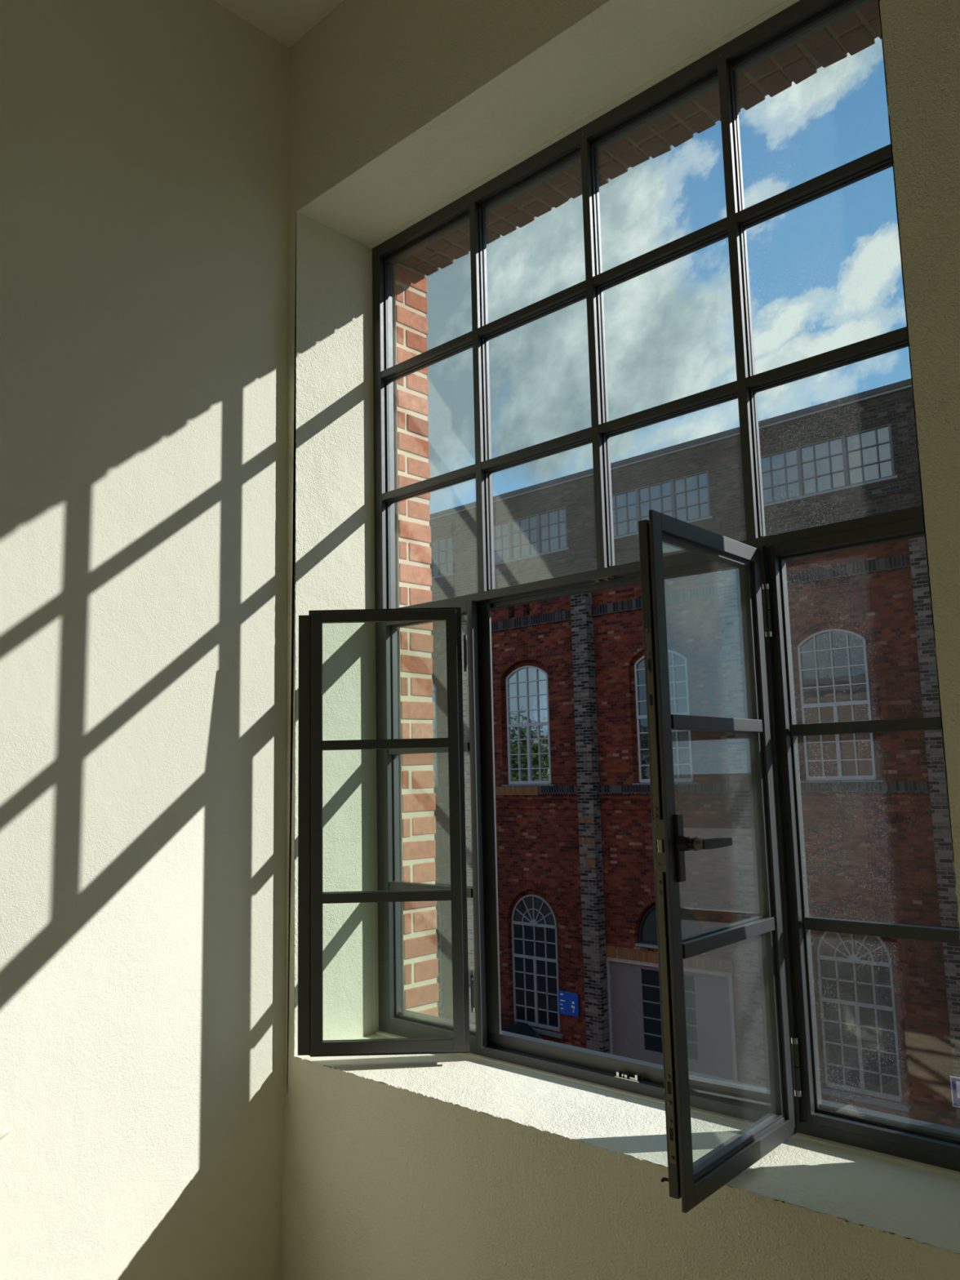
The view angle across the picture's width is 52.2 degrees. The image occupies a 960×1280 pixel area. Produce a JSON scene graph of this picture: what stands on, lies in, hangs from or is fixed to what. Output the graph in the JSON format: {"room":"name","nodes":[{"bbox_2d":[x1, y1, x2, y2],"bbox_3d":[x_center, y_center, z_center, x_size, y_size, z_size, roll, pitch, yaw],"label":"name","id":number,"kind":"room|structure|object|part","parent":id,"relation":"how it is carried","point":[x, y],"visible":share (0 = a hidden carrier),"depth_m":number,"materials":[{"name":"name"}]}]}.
{"room":"empty loft room","nodes":[
{"label":"empty loft room","id":0,"kind":"room"},
{"bbox_2d":[0,0,288,1279],"bbox_3d":[-2.088,-0.214,1.726,0.200,4.452,4.850,-9,-11,43],"label":"wall","id":1,"kind":"structure","parent":0,"point":[144,144],"depth_m":2.76,"materials":[{"name":"paint"}]},
{"bbox_2d":[0,1128,13,1140],"bbox_3d":[-1.150,1.198,2.356,0.006,0.027,0.052,-9,-11,43],"label":"flake","id":2,"kind":"object","parent":1,"relation":"attached to","point":[4,1134],"visible":1,"depth_m":2.36,"materials":[{"name":"paint"}]},
{"bbox_2d":[213,0,344,48],"bbox_3d":[-0.066,-2.613,0.228,5.299,0.200,4.650,-9,-11,43],"label":"ceiling","id":3,"kind":"structure","parent":0,"point":[286,21],"depth_m":3.26,"materials":[{"name":"paint"}]},
{"bbox_2d":[285,0,959,1279],"bbox_3d":[1.428,-0.332,1.467,5.299,4.052,0.338,-9,-11,43],"label":"wall","id":4,"kind":"structure","parent":0,"point":[447,1166],"depth_m":2.59,"materials":[{"name":"paint"}]},
{"bbox_2d":[279,1071,304,1279],"bbox_3d":[-0.545,1.617,2.859,0.115,0.660,0.022,-9,-11,43],"label":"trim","id":5,"kind":"structure","parent":4,"relation":"attached to","point":[291,1264],"depth_m":2.87,"materials":[{"name":"paint"}]},
{"bbox_2d":[367,0,959,1177],"bbox_3d":[0.328,-0.180,2.704,1.922,2.725,0.020,-9,-11,43],"label":"window frame","id":6,"kind":"structure","parent":4,"relation":"attached to","point":[787,3],"depth_m":2.97,"materials":[{"name":"paint"}]},
{"bbox_2d":[372,0,959,1172],"bbox_3d":[0.353,-0.176,2.725,1.916,2.715,0.082,-9,-11,43],"label":"window","id":7,"kind":"structure","parent":4,"relation":"in","point":[917,1140],"depth_m":2.73,"materials":[{"name":"paint"}]},
{"bbox_2d":[297,607,475,1057],"bbox_3d":[-0.284,0.551,2.909,0.517,1.313,0.052,-1,-8,0],"label":"casement window","id":8,"kind":"structure","parent":7,"relation":"attached to","point":[311,897],"depth_m":2.89,"materials":[{"name":"paint"}]},
{"bbox_3d":[-0.151,0.560,3.118,0.412,1.320,0.053,-9,-11,43],"label":"fixed sash","id":9,"kind":"part","parent":7,"relation":"part of","materials":[{"name":"paint"}]},
{"bbox_3d":[0.343,-0.167,2.716,0.069,0.009,0.023,-9,-11,43],"label":"strike plate","id":10,"kind":"part","parent":7,"relation":"part of","materials":[{"name":"metal"}]},
{"bbox_3d":[0.385,1.126,2.530,0.075,0.016,0.023,-9,-11,43],"label":"catch plate","id":11,"kind":"part","parent":7,"relation":"part of","materials":[{"name":"metal"}]},
{"bbox_2d":[638,509,801,1213],"bbox_3d":[0.531,0.418,2.087,0.116,1.329,0.526,-8,-10,40],"label":"casement window","id":12,"kind":"structure","parent":7,"relation":"attached to","point":[694,1182],"depth_m":2.00,"materials":[{"name":"paint"}]},
{"bbox_3d":[0.351,0.401,1.910,0.025,0.100,0.002,-8,-10,40],"label":"lock case plate","id":13,"kind":"part","parent":12,"relation":"part of","materials":[{"name":"gold metal"}]},
{"bbox_3d":[0.390,0.406,1.912,0.009,0.130,0.024,-8,-10,40],"label":"handle","id":14,"kind":"part","parent":12,"relation":"part of","materials":[{"name":"brown metal"}]},
{"bbox_3d":[0.465,0.400,1.930,0.012,0.020,0.122,-8,-10,40],"label":"lever","id":15,"kind":"part","parent":12,"relation":"part of","materials":[{"name":"brown metal"}]},
{"bbox_3d":[0.887,0.404,2.155,0.418,1.320,0.053,-9,-11,43],"label":"fixed sash","id":16,"kind":"part","parent":7,"relation":"part of","materials":[{"name":"paint"}]},
{"bbox_2d":[386,0,881,1016],"bbox_3d":[-2.631,2.953,5.584,34.000,11.250,0.511,-9,-11,43],"label":"wall","id":17,"kind":"structure","parent":0,"point":[857,31],"depth_m":3.32,"materials":[{"name":"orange brick"}]},
{"label":"outside","id":18,"kind":"structure","parent":0,"visible":0},
{"bbox_3d":[20.740,10.660,23.600,240.000,0.200,180.000,-9,-11,43],"label":"ground","id":19,"kind":"structure","parent":18,"visible":0},
{"bbox_2d":[469,1018,545,1039],"bbox_3d":[0.284,10.444,24.667,4.287,1.458,1.850,-9,-11,43],"label":"car","id":20,"kind":"object","parent":19,"relation":"on","point":[516,1027],"visible":0.02,"depth_m":24.59,"materials":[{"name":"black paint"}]},
{"bbox_2d":[429,378,959,1128],"bbox_3d":[6.832,3.961,30.405,40.000,15.560,14.306,-9,-11,43],"label":"brick building","id":21,"kind":"structure","parent":19,"relation":"on","point":[577,908],"depth_m":22.42,"materials":[{"name":"brick"}]},
{"bbox_3d":[-1.792,2.768,29.456,1.440,3.160,0.010,-9,-11,43],"label":"pane","id":22,"kind":"part","parent":21,"relation":"part of","materials":[{"name":"glass"}]},
{"bbox_3d":[-1.650,8.875,28.619,1.500,3.309,0.010,-9,-11,43],"label":"pane","id":23,"kind":"part","parent":21,"relation":"part of","materials":[{"name":"glass"}]},
{"bbox_3d":[-1.642,10.588,28.232,1.760,0.070,0.170,-9,-11,43],"label":"window sill","id":24,"kind":"part","parent":21,"relation":"part of","materials":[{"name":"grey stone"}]},
{"bbox_3d":[-1.867,-2.371,30.031,3.080,1.160,0.010,-9,-11,43],"label":"pane","id":25,"kind":"part","parent":21,"relation":"part of","materials":[{"name":"glass"}]},
{"bbox_3d":[-1.906,-1.778,29.892,3.180,0.050,0.090,-9,-11,43],"label":"window sill","id":26,"kind":"part","parent":21,"relation":"part of","materials":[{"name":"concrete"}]},
{"bbox_3d":[0.984,4.054,26.308,1.500,0.230,0.029,-9,-11,43],"label":"sill","id":27,"kind":"part","parent":21,"relation":"part of","materials":[{"name":"brick"}]},
{"bbox_3d":[1.318,3.893,26.184,1.800,0.060,0.200,-9,-11,43],"label":"window sill","id":28,"kind":"part","parent":21,"relation":"part of","materials":[{"name":"grey stone"}]},
{"bbox_3d":[1.323,2.300,26.566,1.440,3.160,0.010,-9,-11,43],"label":"pane","id":29,"kind":"part","parent":21,"relation":"part of","materials":[{"name":"glass"}]},
{"bbox_3d":[1.248,-2.839,27.140,3.080,1.160,0.010,-9,-11,43],"label":"pane","id":30,"kind":"part","parent":21,"relation":"part of","materials":[{"name":"glass"}]},
{"bbox_3d":[1.208,-2.247,27.002,3.180,0.050,0.090,-9,-11,43],"label":"window sill","id":31,"kind":"part","parent":21,"relation":"part of","materials":[{"name":"concrete"}]},
{"bbox_3d":[1.465,8.407,25.729,1.500,3.309,0.010,-9,-11,43],"label":"pane","id":32,"kind":"part","parent":21,"relation":"part of","materials":[{"name":"glass"}]},
{"bbox_3d":[1.473,10.120,25.341,1.760,0.070,0.170,-9,-11,43],"label":"window sill","id":33,"kind":"part","parent":21,"relation":"part of","materials":[{"name":"grey stone"}]},
{"bbox_2d":[558,991,579,1017],"bbox_3d":[2.240,9.152,24.639,0.630,0.560,0.074,-9,-11,43],"label":"information sign","id":34,"kind":"object","parent":21,"relation":"attached to","point":[568,1002],"visible":1,"depth_m":24.60,"materials":[{"name":"blue metal"}]},
{"bbox_3d":[3.834,10.314,23.180,1.481,0.750,0.015,-9,-11,43],"label":"plinth panel","id":35,"kind":"part","parent":21,"relation":"part of","materials":[{"name":"grey paint"}]},
{"bbox_3d":[4.109,8.759,23.151,0.580,1.850,0.010,-9,-11,43],"label":"pane","id":36,"kind":"part","parent":21,"relation":"part of","materials":[{"name":"glass"}]},
{"bbox_3d":[4.362,-3.308,24.250,3.080,1.160,0.010,-9,-11,43],"label":"pane","id":37,"kind":"part","parent":21,"relation":"part of","materials":[{"name":"glass"}]},
{"bbox_3d":[4.323,-2.715,24.111,3.180,0.050,0.090,-9,-11,43],"label":"window sill","id":38,"kind":"part","parent":21,"relation":"part of","materials":[{"name":"concrete"}]},
{"bbox_3d":[4.438,1.831,23.675,1.440,3.160,0.010,-9,-11,43],"label":"pane","id":39,"kind":"part","parent":21,"relation":"part of","materials":[{"name":"glass"}]},
{"bbox_3d":[4.433,3.425,23.293,1.800,0.060,0.200,-9,-11,43],"label":"window sill","id":40,"kind":"part","parent":21,"relation":"part of","materials":[{"name":"grey stone"}]},
{"bbox_3d":[4.521,6.679,23.038,1.940,1.100,0.010,-9,-11,43],"label":"pane","id":41,"kind":"part","parent":21,"relation":"part of","materials":[{"name":"glass"}]},
{"bbox_3d":[4.463,7.210,22.890,1.900,0.050,0.170,-9,-11,43],"label":"window sill","id":42,"kind":"part","parent":21,"relation":"part of","materials":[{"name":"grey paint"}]},
{"bbox_3d":[4.742,8.664,22.564,0.580,1.850,0.010,-9,-11,43],"label":"pane","id":43,"kind":"part","parent":21,"relation":"part of","materials":[{"name":"glass"}]},
{"bbox_3d":[5.035,10.133,22.065,1.481,0.750,0.015,-9,-11,43],"label":"plinth panel","id":44,"kind":"part","parent":21,"relation":"part of","materials":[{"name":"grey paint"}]},
{"bbox_3d":[7.481,-3.777,21.356,3.080,1.160,0.010,-9,-11,43],"label":"pane","id":45,"kind":"part","parent":21,"relation":"part of","materials":[{"name":"glass"}]},
{"bbox_3d":[7.441,-3.184,21.217,3.180,0.050,0.090,-9,-11,43],"label":"window sill","id":46,"kind":"part","parent":21,"relation":"part of","materials":[{"name":"metal"}]},
{"bbox_3d":[7.552,1.363,20.785,1.440,3.160,0.010,-9,-11,43],"label":"pane","id":47,"kind":"part","parent":21,"relation":"part of","materials":[{"name":"glass"}]},
{"bbox_3d":[7.547,2.956,20.403,1.800,0.060,0.200,-9,-11,43],"label":"window sill","id":48,"kind":"part","parent":21,"relation":"part of","materials":[{"name":"grey stone"}]},
{"bbox_3d":[7.694,7.469,19.947,1.500,3.309,0.010,-9,-11,43],"label":"pane","id":49,"kind":"part","parent":21,"relation":"part of","materials":[{"name":"glass"}]},
{"bbox_3d":[7.702,9.183,19.560,1.760,0.070,0.170,-9,-11,43],"label":"window sill","id":50,"kind":"part","parent":21,"relation":"part of","materials":[{"name":"grey stone"}]},
{"bbox_2d":[950,1075,959,1107],"bbox_3d":[8.788,8.904,17.529,0.520,2.180,0.098,-9,-11,43],"label":"parking sign","id":51,"kind":"object","parent":19,"relation":"on","point":[954,1081],"visible":1,"depth_m":17.72,"materials":[{"name":"metal"}]}
]}

